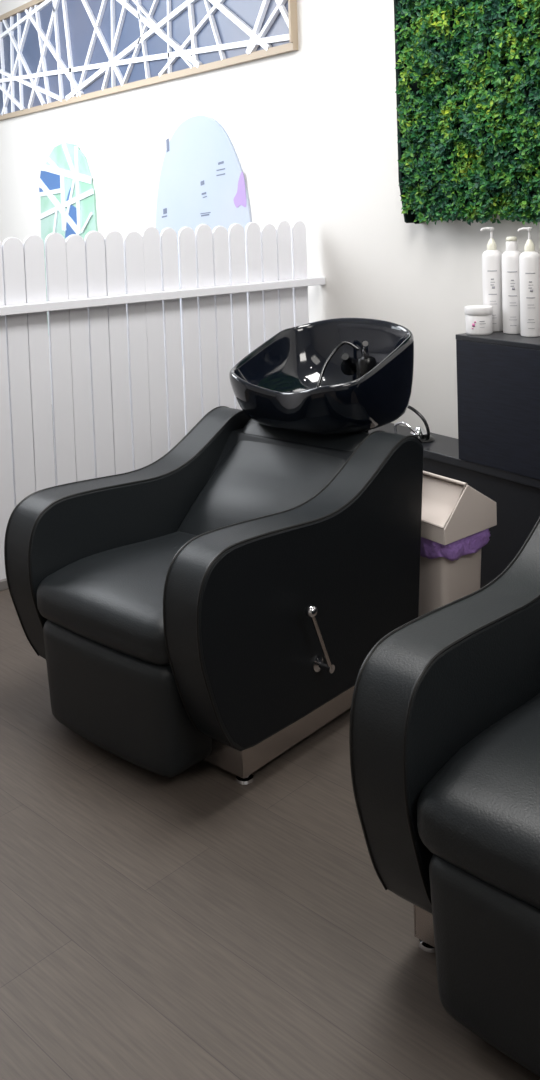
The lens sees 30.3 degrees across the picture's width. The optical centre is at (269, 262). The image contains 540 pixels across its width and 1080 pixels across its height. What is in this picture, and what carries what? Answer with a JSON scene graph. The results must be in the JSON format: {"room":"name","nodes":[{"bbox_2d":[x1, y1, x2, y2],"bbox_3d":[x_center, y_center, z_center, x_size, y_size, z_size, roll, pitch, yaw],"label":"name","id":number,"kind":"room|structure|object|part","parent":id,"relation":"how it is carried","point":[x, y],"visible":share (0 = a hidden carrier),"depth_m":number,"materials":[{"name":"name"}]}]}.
{"room":"salon","nodes":[
{"label":"salon","id":0,"kind":"room"},
{"bbox_2d":[0,414,539,1079],"bbox_3d":[-1.855,1.329,3.028,5.500,0.100,11.200,-4,4,-35],"label":"floor","id":1,"kind":"structure","parent":0,"point":[197,923],"depth_m":1.94,"materials":[{"name":"plastic"}]},
{"bbox_2d":[0,220,324,590],"bbox_3d":[-1.494,0.590,3.322,4.250,1.314,0.090,-4,4,-35],"label":"picket fence","id":2,"kind":"object","parent":1,"relation":"on","point":[118,404],"visible":0.75,"depth_m":3.96,"materials":[{"name":"white paint"}]},
{"bbox_3d":[-1.465,1.228,3.353,4.250,0.035,0.020,-4,4,-35],"label":"foot rail","id":3,"kind":"part","parent":2,"relation":"part of","materials":[{"name":"grey wood"}]},
{"bbox_3d":[-1.493,0.214,3.280,4.250,0.033,0.044,-4,4,-35],"label":"ledge rail","id":4,"kind":"part","parent":2,"relation":"part of","materials":[{"name":"white paint"}]},
{"bbox_2d":[4,318,423,784],"bbox_3d":[-0.038,0.723,2.898,0.821,1.001,1.195,1,5,42],"label":"chair","id":5,"kind":"object","parent":1,"relation":"on","point":[221,600],"visible":0.98,"depth_m":2.66,"materials":[{"name":"black leather"}]},
{"bbox_3d":[-0.262,0.869,2.693,0.526,0.141,0.574,1,5,42],"label":"seat","id":6,"kind":"part","parent":5,"relation":"part of","materials":[{"name":"black leather"}]},
{"bbox_3d":[-0.372,0.824,3.052,0.117,0.624,0.933,1,5,42],"label":"arm","id":7,"kind":"part","parent":5,"relation":"part of","materials":[{"name":"black leather"}]},
{"bbox_3d":[0.023,0.716,3.010,0.530,0.409,0.470,1,5,42],"label":"backrest","id":8,"kind":"part","parent":5,"relation":"part of","materials":[{"name":"black leather"}]},
{"bbox_3d":[0.108,0.834,2.625,0.117,0.624,0.933,1,5,42],"label":"arm","id":9,"kind":"part","parent":5,"relation":"part of","materials":[{"name":"black leather"}]},
{"bbox_3d":[0.103,0.860,2.465,0.031,0.031,0.031,1,5,42],"label":"lever knob","id":10,"kind":"part","parent":5,"relation":"part of","materials":[{"name":"silver metal"}]},
{"bbox_3d":[0.152,0.836,2.586,0.003,0.607,0.917,1,5,42],"label":"panel","id":11,"kind":"part","parent":5,"relation":"part of","materials":[{"name":"black leather"}]},
{"bbox_2d":[229,318,413,433],"bbox_3d":[0.169,0.350,3.166,0.526,0.303,0.469,1,5,42],"label":"basin","id":12,"kind":"object","parent":5,"relation":"in","point":[337,375],"depth_m":3.16,"materials":[{"name":"black ceramic"}]},
{"bbox_3d":[0.130,0.950,2.498,0.011,0.162,0.074,1,5,42],"label":"lever rod","id":13,"kind":"part","parent":5,"relation":"part of","materials":[{"name":"silver metal"}]},
{"bbox_3d":[0.139,1.026,2.540,0.050,0.040,0.039,1,5,42],"label":"lever","id":14,"kind":"part","parent":5,"relation":"part of","materials":[{"name":"silver metal"}]},
{"bbox_2d":[349,517,539,1076],"bbox_3d":[0.829,0.756,1.896,0.821,1.001,1.195,1,5,42],"label":"chair","id":15,"kind":"object","parent":1,"relation":"on","point":[444,728],"visible":1,"depth_m":1.69,"materials":[{"name":"black leather"}]},
{"bbox_3d":[0.494,0.856,2.050,0.117,0.624,0.933,1,5,42],"label":"arm","id":16,"kind":"part","parent":15,"relation":"part of","materials":[{"name":"black leather"}]},
{"bbox_3d":[0.605,0.901,1.692,0.526,0.141,0.574,1,5,42],"label":"seat","id":17,"kind":"part","parent":15,"relation":"part of","materials":[{"name":"black leather"}]},
{"bbox_2d":[368,423,539,587],"bbox_3d":[1.439,0.958,2.716,0.215,0.455,3.900,-4,4,-35],"label":"cabinet","id":18,"kind":"object","parent":1,"relation":"on","point":[516,497],"depth_m":3.47,"materials":[{"name":"black wood"}]},
{"bbox_2d":[394,405,434,442],"bbox_3d":[0.562,0.620,3.897,0.120,0.132,0.182,-4,4,-35],"label":"fitting","id":19,"kind":"object","parent":18,"relation":"on","point":[424,435],"visible":0.79,"depth_m":3.85,"materials":[{"name":"silver metal"}]},
{"bbox_3d":[0.531,0.647,3.887,0.027,0.061,0.131,-5,5,-40],"label":"spout","id":20,"kind":"part","parent":19,"relation":"part of","materials":[{"name":"silver metal"}]},
{"bbox_3d":[0.582,0.679,3.876,0.120,0.016,0.120,-4,4,-35],"label":"plate","id":21,"kind":"part","parent":19,"relation":"part of","materials":[{"name":"black plastic"}]},
{"bbox_2d":[368,423,539,487],"bbox_3d":[1.432,0.746,2.703,0.215,0.030,3.900,-4,4,-35],"label":"countertop","id":22,"kind":"structure","parent":18,"relation":"on","point":[444,449],"depth_m":3.66,"materials":[{"name":"black"}]},
{"bbox_3d":[1.446,0.972,2.721,0.199,0.425,3.880,-4,4,-35],"label":"panel","id":23,"kind":"part","parent":18,"relation":"part of","materials":[{"name":"black paint"}]},
{"bbox_2d":[456,331,539,479],"bbox_3d":[1.219,0.495,2.968,0.218,0.449,1.602,-4,4,-35],"label":"upper cabinet","id":24,"kind":"object","parent":18,"relation":"on","point":[498,373],"visible":0.87,"depth_m":3.40,"materials":[{"name":"black wood"}]},
{"bbox_2d":[464,305,492,334],"bbox_3d":[0.742,0.202,3.539,0.099,0.097,0.099,-4,4,-35],"label":"jar","id":25,"kind":"object","parent":24,"relation":"on","point":[478,318],"visible":1,"depth_m":3.50,"materials":[{"name":"white plastic"}]},
{"bbox_3d":[0.741,0.167,3.537,0.099,0.026,0.099,-4,4,-35],"label":"lid","id":26,"kind":"part","parent":25,"relation":"part of","materials":[{"name":"white plastic"}]},
{"bbox_2d":[480,227,502,331],"bbox_3d":[0.802,0.058,3.594,0.071,0.376,0.071,-4,4,-35],"label":"pump bottle","id":27,"kind":"object","parent":24,"relation":"on","point":[491,258],"visible":0.88,"depth_m":3.57,"materials":[{"name":"white plastic"}]},
{"bbox_2d":[502,236,520,333],"bbox_3d":[0.856,0.077,3.520,0.071,0.341,0.071,-4,4,-35],"label":"shampoo bottle","id":28,"kind":"object","parent":24,"relation":"on","point":[510,280],"visible":0.94,"depth_m":3.49,"materials":[{"name":"white plastic"}]},
{"bbox_3d":[0.851,-0.085,3.510,0.038,0.015,0.038,-4,4,-35],"label":"flip lid","id":29,"kind":"part","parent":28,"relation":"part of","materials":[{"name":"beige plastic"}]},
{"bbox_2d":[517,227,539,336],"bbox_3d":[0.896,0.064,3.434,0.071,0.376,0.071,-4,4,-35],"label":"pump bottle","id":30,"kind":"object","parent":24,"relation":"on","point":[529,260],"visible":1,"depth_m":3.41,"materials":[{"name":"white plastic"}]},
{"bbox_2d":[418,471,496,616],"bbox_3d":[0.521,0.920,3.099,0.226,0.546,0.291,-4,4,-35],"label":"bin","id":31,"kind":"object","parent":1,"relation":"on","point":[456,518],"visible":0.63,"depth_m":2.99,"materials":[{"name":"white plastic"}]},
{"bbox_2d":[421,474,496,544],"bbox_3d":[0.515,0.733,3.088,0.223,0.160,0.290,-4,4,-35],"label":"lid","id":32,"kind":"object","parent":31,"relation":"attached to","point":[454,512],"depth_m":2.99,"materials":[{"name":"beige plastic"}]},
{"bbox_2d":[0,0,539,438],"bbox_3d":[0.286,-0.389,4.484,0.114,3.000,11.200,-4,4,-35],"label":"wall","id":33,"kind":"structure","parent":0,"point":[311,129],"depth_m":4.44,"materials":[{"name":"white paint"}]},
{"bbox_2d":[38,142,97,335],"bbox_3d":[-1.365,-0.141,6.726,0.023,1.340,0.910,-4,4,-35],"label":"surfboard","id":34,"kind":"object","parent":33,"relation":"in","point":[67,191],"depth_m":6.67,"materials":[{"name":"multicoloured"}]},
{"bbox_3d":[-1.506,-0.560,6.876,0.003,0.167,0.396,-4,4,-35],"label":"blue glass","id":35,"kind":"part","parent":34,"relation":"part of","materials":[{"name":"blue"}]},
{"bbox_3d":[-1.318,-0.280,6.641,0.003,0.225,0.236,-4,4,-35],"label":"blue glass","id":36,"kind":"part","parent":34,"relation":"part of","materials":[{"name":"blue"}]},
{"bbox_2d":[0,0,297,120],"bbox_3d":[-1.255,-1.416,6.415,0.040,0.755,4.686,-4,4,-35],"label":"framed picture","id":37,"kind":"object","parent":33,"relation":"in","point":[54,53],"depth_m":5.90,"materials":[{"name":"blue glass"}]},
{"bbox_2d":[156,116,251,365],"bbox_3d":[-0.375,-0.099,5.339,0.014,1.362,1.020,-4,4,-35],"label":"surfboard","id":38,"kind":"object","parent":33,"relation":"in","point":[202,179],"depth_m":5.27,"materials":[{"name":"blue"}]},
{"bbox_2d":[394,0,539,225],"bbox_3d":[0.774,-0.788,3.526,0.144,1.317,0.967,-4,4,-35],"label":"wall panel","id":39,"kind":"object","parent":33,"relation":"attached to","point":[467,92],"visible":1,"depth_m":3.62,"materials":[{"name":"green plant"}]}
]}

